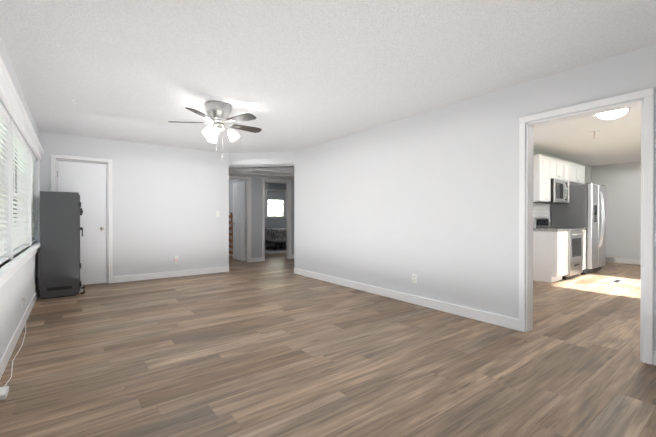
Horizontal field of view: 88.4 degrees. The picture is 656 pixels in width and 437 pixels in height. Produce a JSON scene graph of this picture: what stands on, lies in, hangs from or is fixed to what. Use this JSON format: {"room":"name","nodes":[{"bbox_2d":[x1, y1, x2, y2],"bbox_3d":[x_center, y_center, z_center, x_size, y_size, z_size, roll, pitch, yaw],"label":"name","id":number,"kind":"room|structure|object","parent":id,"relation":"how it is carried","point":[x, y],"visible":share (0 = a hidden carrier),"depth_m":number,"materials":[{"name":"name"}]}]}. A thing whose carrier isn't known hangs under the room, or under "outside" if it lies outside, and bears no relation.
{"room":"living room","nodes":[
{"label":"living room","id":0,"kind":"room"},
{"bbox_2d":[0,37,38,358],"bbox_3d":[-2.160,-0.103,2.039,0.150,2.440,7.960,0,0,-37],"label":"wall","id":1,"kind":"structure","parent":0,"point":[23,280],"depth_m":3.00,"materials":[{"name":"white paint"}]},
{"bbox_2d":[0,295,26,400],"bbox_3d":[-2.544,0.948,2.747,0.084,0.332,1.745,0,0,-37],"label":"cord","id":2,"kind":"object","parent":1,"relation":"attached to","point":[4,390],"visible":1,"depth_m":2.27,"materials":[{"name":"white plastic"}]},
{"bbox_2d":[0,283,39,378],"bbox_3d":[-2.094,1.062,2.094,0.015,0.110,7.720,0,0,-37],"label":"baseboard","id":3,"kind":"structure","parent":1,"relation":"attached to","point":[4,360],"depth_m":2.99,"materials":[{"name":"white wood"}]},
{"bbox_2d":[0,56,43,287],"bbox_3d":[-2.167,-0.266,2.109,0.205,1.485,7.380,0,0,-37],"label":"window","id":4,"kind":"structure","parent":1,"relation":"in","point":[18,185],"depth_m":3.11,"materials":[{"name":"white"}]},
{"bbox_2d":[0,101,9,264],"bbox_3d":[-2.275,-0.265,2.252,0.082,1.230,1.556,0,0,-37],"label":"window blind","id":5,"kind":"object","parent":4,"relation":"attached to","point":[4,115],"visible":1,"depth_m":2.75,"materials":[{"name":"white plastic"}]},
{"bbox_2d":[13,122,29,255],"bbox_3d":[-3.258,-0.270,3.553,0.082,1.230,1.556,0,0,-37],"label":"window blind","id":6,"kind":"object","parent":4,"relation":"attached to","point":[19,233],"visible":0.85,"depth_m":3.61,"materials":[{"name":"white plastic"}]},
{"bbox_2d":[31,150,36,243],"bbox_3d":[-4.044,-0.275,4.594,0.082,1.230,0.906,0,0,-37],"label":"window blind","id":7,"kind":"object","parent":4,"relation":"attached to","point":[33,158],"visible":0.44,"depth_m":4.81,"materials":[{"name":"white plastic"}]},
{"bbox_2d":[39,131,228,283],"bbox_3d":[-3.335,-0.120,6.065,3.130,2.440,0.120,0,0,-37],"label":"wall","id":8,"kind":"structure","parent":0,"point":[168,202],"depth_m":6.18,"materials":[{"name":"white paint"}]},
{"bbox_2d":[57,160,106,284],"bbox_3d":[-3.997,0.086,5.496,0.657,2.008,0.104,0,0,-37],"label":"closet door","id":9,"kind":"structure","parent":8,"relation":"in","point":[87,182],"depth_m":5.57,"materials":[{"name":"white paint"}]},
{"bbox_2d":[51,154,112,283],"bbox_3d":[-4.024,0.048,5.535,0.805,2.108,0.144,0,0,-37],"label":"trim","id":10,"kind":"structure","parent":8,"relation":"attached to","point":[109,199],"depth_m":5.69,"materials":[{"name":"white wood"}]},
{"bbox_2d":[113,266,228,282],"bbox_3d":[-2.855,1.043,6.347,2.030,0.110,0.015,0,0,-37],"label":"baseboard","id":11,"kind":"structure","parent":8,"relation":"attached to","point":[117,279],"depth_m":6.26,"materials":[{"name":"white wood"}]},
{"bbox_2d":[174,256,177,263],"bbox_3d":[-2.850,0.779,6.332,0.070,0.152,0.042,0,0,-37],"label":"outlet","id":12,"kind":"object","parent":8,"relation":"attached to","point":[175,259],"visible":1,"depth_m":6.32,"materials":[{"name":"white plastic"}]},
{"bbox_2d":[229,180,242,250],"bbox_3d":[-2.866,-0.137,9.915,0.120,2.440,3.360,0,0,-37],"label":"wall","id":13,"kind":"structure","parent":0,"point":[231,182],"depth_m":9.75,"materials":[{"name":"grey paint"}]},
{"bbox_2d":[229,175,293,257],"bbox_3d":[-1.027,-0.134,9.124,6.200,2.440,0.120,0,0,-37],"label":"wall","id":14,"kind":"structure","parent":0,"point":[256,216],"depth_m":8.48,"materials":[{"name":"grey paint"}]},
{"bbox_2d":[231,181,245,261],"bbox_3d":[-2.292,0.071,8.704,0.176,2.010,0.730,0,0,-39],"label":"hall door","id":15,"kind":"structure","parent":14,"relation":"in","point":[239,221],"depth_m":8.66,"materials":[{"name":"white paint"}]},
{"bbox_2d":[229,176,250,262],"bbox_3d":[-2.295,0.036,8.157,0.884,2.108,0.144,0,0,-37],"label":"door frame","id":16,"kind":"structure","parent":14,"relation":"attached to","point":[248,220],"depth_m":8.35,"materials":[{"name":"white wood"}]},
{"bbox_2d":[251,257,261,261],"bbox_3d":[-1.786,1.034,8.471,0.297,0.110,0.015,0,0,-37],"label":"baseboard","id":17,"kind":"structure","parent":14,"relation":"attached to","point":[258,259],"depth_m":8.46,"materials":[{"name":"white wood"}]},
{"bbox_2d":[262,178,291,260],"bbox_3d":[-1.366,0.033,8.868,0.854,2.108,0.160,0,0,-37],"label":"door frame","id":18,"kind":"structure","parent":14,"relation":"attached to","point":[289,219],"depth_m":9.04,"materials":[{"name":"white wood"}]},
{"bbox_2d":[229,151,293,168],"bbox_3d":[-1.352,-1.194,6.908,1.393,0.300,0.120,0,0,9],"label":"lintel","id":19,"kind":"object","parent":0,"point":[263,158],"visible":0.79,"depth_m":6.85,"materials":[{"name":"white paint"}]},
{"bbox_2d":[229,163,293,179],"bbox_3d":[-1.111,-1.072,7.697,2.550,0.072,2.051,0,0,-37],"label":"ceiling","id":20,"kind":"structure","parent":0,"point":[286,172],"depth_m":7.47,"materials":[{"name":"white paint"}]},
{"bbox_2d":[265,182,286,244],"bbox_3d":[-2.259,-0.149,12.555,4.030,2.440,0.120,0,0,-37],"label":"wall","id":21,"kind":"structure","parent":0,"point":[273,222],"depth_m":12.69,"materials":[{"name":"grey paint"}]},
{"bbox_2d":[265,189,286,217],"bbox_3d":[-1.961,-0.545,12.722,0.950,1.080,0.130,0,0,-37],"label":"bedroom window","id":22,"kind":"structure","parent":21,"relation":"in","point":[284,204],"depth_m":12.75,"materials":[{"name":"white glass"}]},
{"bbox_2d":[267,191,284,199],"bbox_3d":[-1.960,-0.850,12.720,0.730,0.310,0.032,0,0,-37],"label":"window shade","id":23,"kind":"object","parent":22,"relation":"attached to","point":[275,195],"visible":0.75,"depth_m":12.70,"materials":[{"name":"grey fabric"}]},
{"bbox_2d":[265,243,286,246],"bbox_3d":[-2.267,1.016,12.470,3.910,0.110,0.015,0,0,-37],"label":"baseboard","id":24,"kind":"structure","parent":21,"relation":"attached to","point":[267,245],"depth_m":12.66,"materials":[{"name":"white"}]},
{"bbox_2d":[0,253,655,436],"bbox_3d":[0.782,1.124,7.357,11.550,0.060,12.950,0,0,-37],"label":"floor","id":25,"kind":"structure","parent":0,"point":[273,345],"depth_m":2.57,"materials":[{"name":"brown wood"}]},
{"bbox_2d":[40,191,84,298],"bbox_3d":[-3.891,0.364,4.970,0.508,1.480,0.567,0,0,-37],"label":"gun safe","id":26,"kind":"object","parent":25,"relation":"on","point":[60,229],"visible":1,"depth_m":4.72,"materials":[{"name":"grey metal"}]},
{"bbox_2d":[229,213,232,253],"bbox_3d":[-2.867,0.458,9.729,0.100,1.250,0.645,0,0,-37],"label":"rack","id":27,"kind":"object","parent":25,"relation":"on","point":[231,234],"visible":0.35,"depth_m":9.53,"materials":[{"name":"brown wood"}]},
{"bbox_2d":[265,246,286,253],"bbox_3d":[-1.248,1.068,11.951,2.850,0.012,2.030,0,0,-37],"label":"bedroom rug","id":28,"kind":"object","parent":25,"relation":"on","point":[279,249],"visible":0.27,"depth_m":11.22,"materials":[{"name":"grey carpet"}]},
{"bbox_2d":[265,227,286,250],"bbox_3d":[-1.379,0.635,12.114,2.020,0.852,1.450,0,0,-37],"label":"bed","id":29,"kind":"object","parent":28,"relation":"on","point":[278,234],"visible":0.17,"depth_m":11.12,"materials":[{"name":"grey fabric"}]},
{"bbox_2d":[533,230,568,281],"bbox_3d":[3.893,0.659,6.107,0.490,0.880,0.626,0,0,-37],"label":"base cabinet","id":30,"kind":"object","parent":25,"relation":"on","point":[550,255],"depth_m":5.86,"materials":[{"name":"white wood"}]},
{"bbox_2d":[533,228,548,229],"bbox_3d":[3.890,0.199,6.093,0.510,0.040,0.642,0,0,-37],"label":"countertop","id":31,"kind":"structure","parent":30,"relation":"on","point":[533,228],"depth_m":6.02,"materials":[{"name":"grey stone"}]},
{"bbox_2d":[533,218,584,279],"bbox_3d":[4.382,0.540,6.421,0.660,1.115,0.713,0,0,-37],"label":"range","id":32,"kind":"object","parent":25,"relation":"on","point":[575,252],"visible":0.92,"depth_m":6.19,"materials":[{"name":"grey metal"}]},
{"bbox_2d":[551,183,605,274],"bbox_3d":[5.269,0.198,7.021,0.910,1.795,0.783,0,0,-37],"label":"fridge","id":33,"kind":"object","parent":25,"relation":"on","point":[585,207],"visible":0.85,"depth_m":6.69,"materials":[{"name":"grey metal"}]},
{"bbox_2d":[579,230,585,273],"bbox_3d":[4.731,0.657,6.740,0.270,0.880,0.626,0,0,-37],"label":"base cabinet","id":34,"kind":"object","parent":25,"relation":"on","point":[584,231],"depth_m":6.54,"materials":[{"name":"white wood"}]},
{"bbox_2d":[549,226,586,229],"bbox_3d":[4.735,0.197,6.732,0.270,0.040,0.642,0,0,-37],"label":"countertop","id":35,"kind":"structure","parent":34,"relation":"on","point":[549,226],"depth_m":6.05,"materials":[{"name":"grey stone"}]},
{"bbox_2d":[0,0,655,165],"bbox_3d":[2.316,-1.378,5.415,11.370,0.080,7.960,0,0,-37],"label":"ceiling","id":36,"kind":"structure","parent":0,"point":[293,75],"depth_m":2.83,"materials":[{"name":"white paint"}]},
{"bbox_2d":[168,101,261,158],"bbox_3d":[-1.268,-1.015,3.995,1.052,0.632,1.078,0,0,-37],"label":"ceiling fan","id":37,"kind":"object","parent":36,"relation":"attached to","point":[218,113],"visible":1,"depth_m":3.87,"materials":[{"name":"silver metal"}]},
{"bbox_2d":[595,107,630,119],"bbox_3d":[3.500,-1.272,4.155,0.340,0.118,0.340,0,0,-37],"label":"kitchen light","id":38,"kind":"object","parent":36,"relation":"attached to","point":[612,115],"visible":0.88,"depth_m":4.08,"materials":[{"name":"white glass"}]},
{"bbox_2d":[294,44,655,350],"bbox_3d":[1.437,-0.112,4.054,0.120,2.440,6.840,0,0,-37],"label":"wall","id":39,"kind":"structure","parent":0,"point":[430,199],"depth_m":4.06,"materials":[{"name":"white paint"}]},
{"bbox_2d":[294,268,518,329],"bbox_3d":[0.606,1.049,5.045,0.015,0.110,4.266,0,0,-37],"label":"baseboard","id":40,"kind":"structure","parent":39,"relation":"attached to","point":[499,320],"depth_m":4.23,"materials":[{"name":"white wood"}]},
{"bbox_2d":[412,274,416,282],"bbox_3d":[1.119,0.777,4.370,0.010,0.114,0.070,0,0,-37],"label":"outlet","id":41,"kind":"object","parent":39,"relation":"attached to","point":[414,278],"visible":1,"depth_m":4.37,"materials":[{"name":"white plastic"}]},
{"bbox_2d":[519,88,653,364],"bbox_3d":[2.240,0.059,2.992,0.160,2.108,0.969,0,0,-37],"label":"door frame","id":42,"kind":"structure","parent":39,"relation":"attached to","point":[646,103],"depth_m":2.77,"materials":[{"name":"white wood"}]},
{"bbox_2d":[653,351,655,365],"bbox_3d":[2.925,1.063,1.976,0.015,0.110,1.481,0,0,-37],"label":"baseboard","id":43,"kind":"structure","parent":39,"relation":"attached to","point":[654,352],"depth_m":2.56,"materials":[{"name":"white wood"}]},
{"bbox_2d":[533,150,591,221],"bbox_3d":[4.017,-0.123,6.669,7.150,2.440,0.120,0,0,-37],"label":"wall","id":44,"kind":"structure","parent":0,"point":[588,169],"depth_m":8.18,"materials":[{"name":"white paint"}]},
{"bbox_2d":[533,203,549,221],"bbox_3d":[4.070,-0.118,6.632,1.450,0.390,0.002,0,0,-37],"label":"tile backsplash","id":45,"kind":"structure","parent":44,"relation":"attached to","point":[541,210],"depth_m":6.82,"materials":[{"name":"white tile"}]},
{"bbox_2d":[533,154,552,201],"bbox_3d":[3.810,-0.724,6.211,0.490,0.825,0.349,0,0,-37],"label":"upper cabinet","id":46,"kind":"object","parent":44,"relation":"attached to","point":[546,169],"depth_m":6.01,"materials":[{"name":"white wood"}]},
{"bbox_2d":[553,158,564,179],"bbox_3d":[4.272,-0.943,6.560,0.660,0.390,0.349,0,0,-37],"label":"upper cabinet","id":47,"kind":"object","parent":44,"relation":"attached to","point":[558,165],"depth_m":6.44,"materials":[{"name":"white wood"}]},
{"bbox_2d":[533,178,567,203],"bbox_3d":[4.307,-0.517,6.516,0.656,0.440,0.464,0,0,-37],"label":"over-the-range microwave","id":48,"kind":"object","parent":47,"relation":"attached to","point":[559,190],"visible":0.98,"depth_m":6.31,"materials":[{"name":"silver metal"}]},
{"bbox_2d":[565,162,568,201],"bbox_3d":[4.647,-0.727,6.844,0.270,0.825,0.349,0,0,-37],"label":"upper cabinet","id":49,"kind":"object","parent":44,"relation":"attached to","point":[566,163],"depth_m":6.74,"materials":[{"name":"white wood"}]},
{"bbox_2d":[569,162,584,184],"bbox_3d":[5.126,-0.946,7.205,0.910,0.390,0.349,0,0,-37],"label":"upper cabinet","id":50,"kind":"object","parent":44,"relation":"attached to","point":[576,171],"depth_m":7.06,"materials":[{"name":"white wood"}]},
{"bbox_2d":[592,161,640,259],"bbox_3d":[8.000,-0.126,7.227,0.120,2.440,3.750,0,0,-37],"label":"wall","id":51,"kind":"structure","parent":0,"point":[621,182],"depth_m":8.22,"materials":[{"name":"white paint"}]},
{"bbox_2d":[606,257,614,262],"bbox_3d":[7.014,1.022,8.424,0.015,0.135,0.240,0,0,-37],"label":"air vent","id":52,"kind":"object","parent":51,"relation":"in","point":[610,259],"visible":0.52,"depth_m":8.39,"materials":[{"name":"white"}]},
{"bbox_2d":[615,258,640,264],"bbox_3d":[8.085,1.040,7.008,0.015,0.110,3.290,0,0,-37],"label":"baseboard","id":53,"kind":"structure","parent":51,"relation":"attached to","point":[617,260],"depth_m":8.12,"materials":[{"name":"white wood"}]},
{"bbox_3d":[-0.788,1.463,8.648,70.000,0.150,75.000,0,0,-37],"label":"ground","id":54,"kind":"structure","parent":0,"visible":0},
{"bbox_2d":[268,200,282,215],"bbox_3d":[-3.728,-1.294,15.845,10.000,5.300,0.050,0,0,-37],"label":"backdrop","id":55,"kind":"object","parent":54,"relation":"on","point":[277,211],"depth_m":16.67,"materials":[{"name":"white"}]}
]}

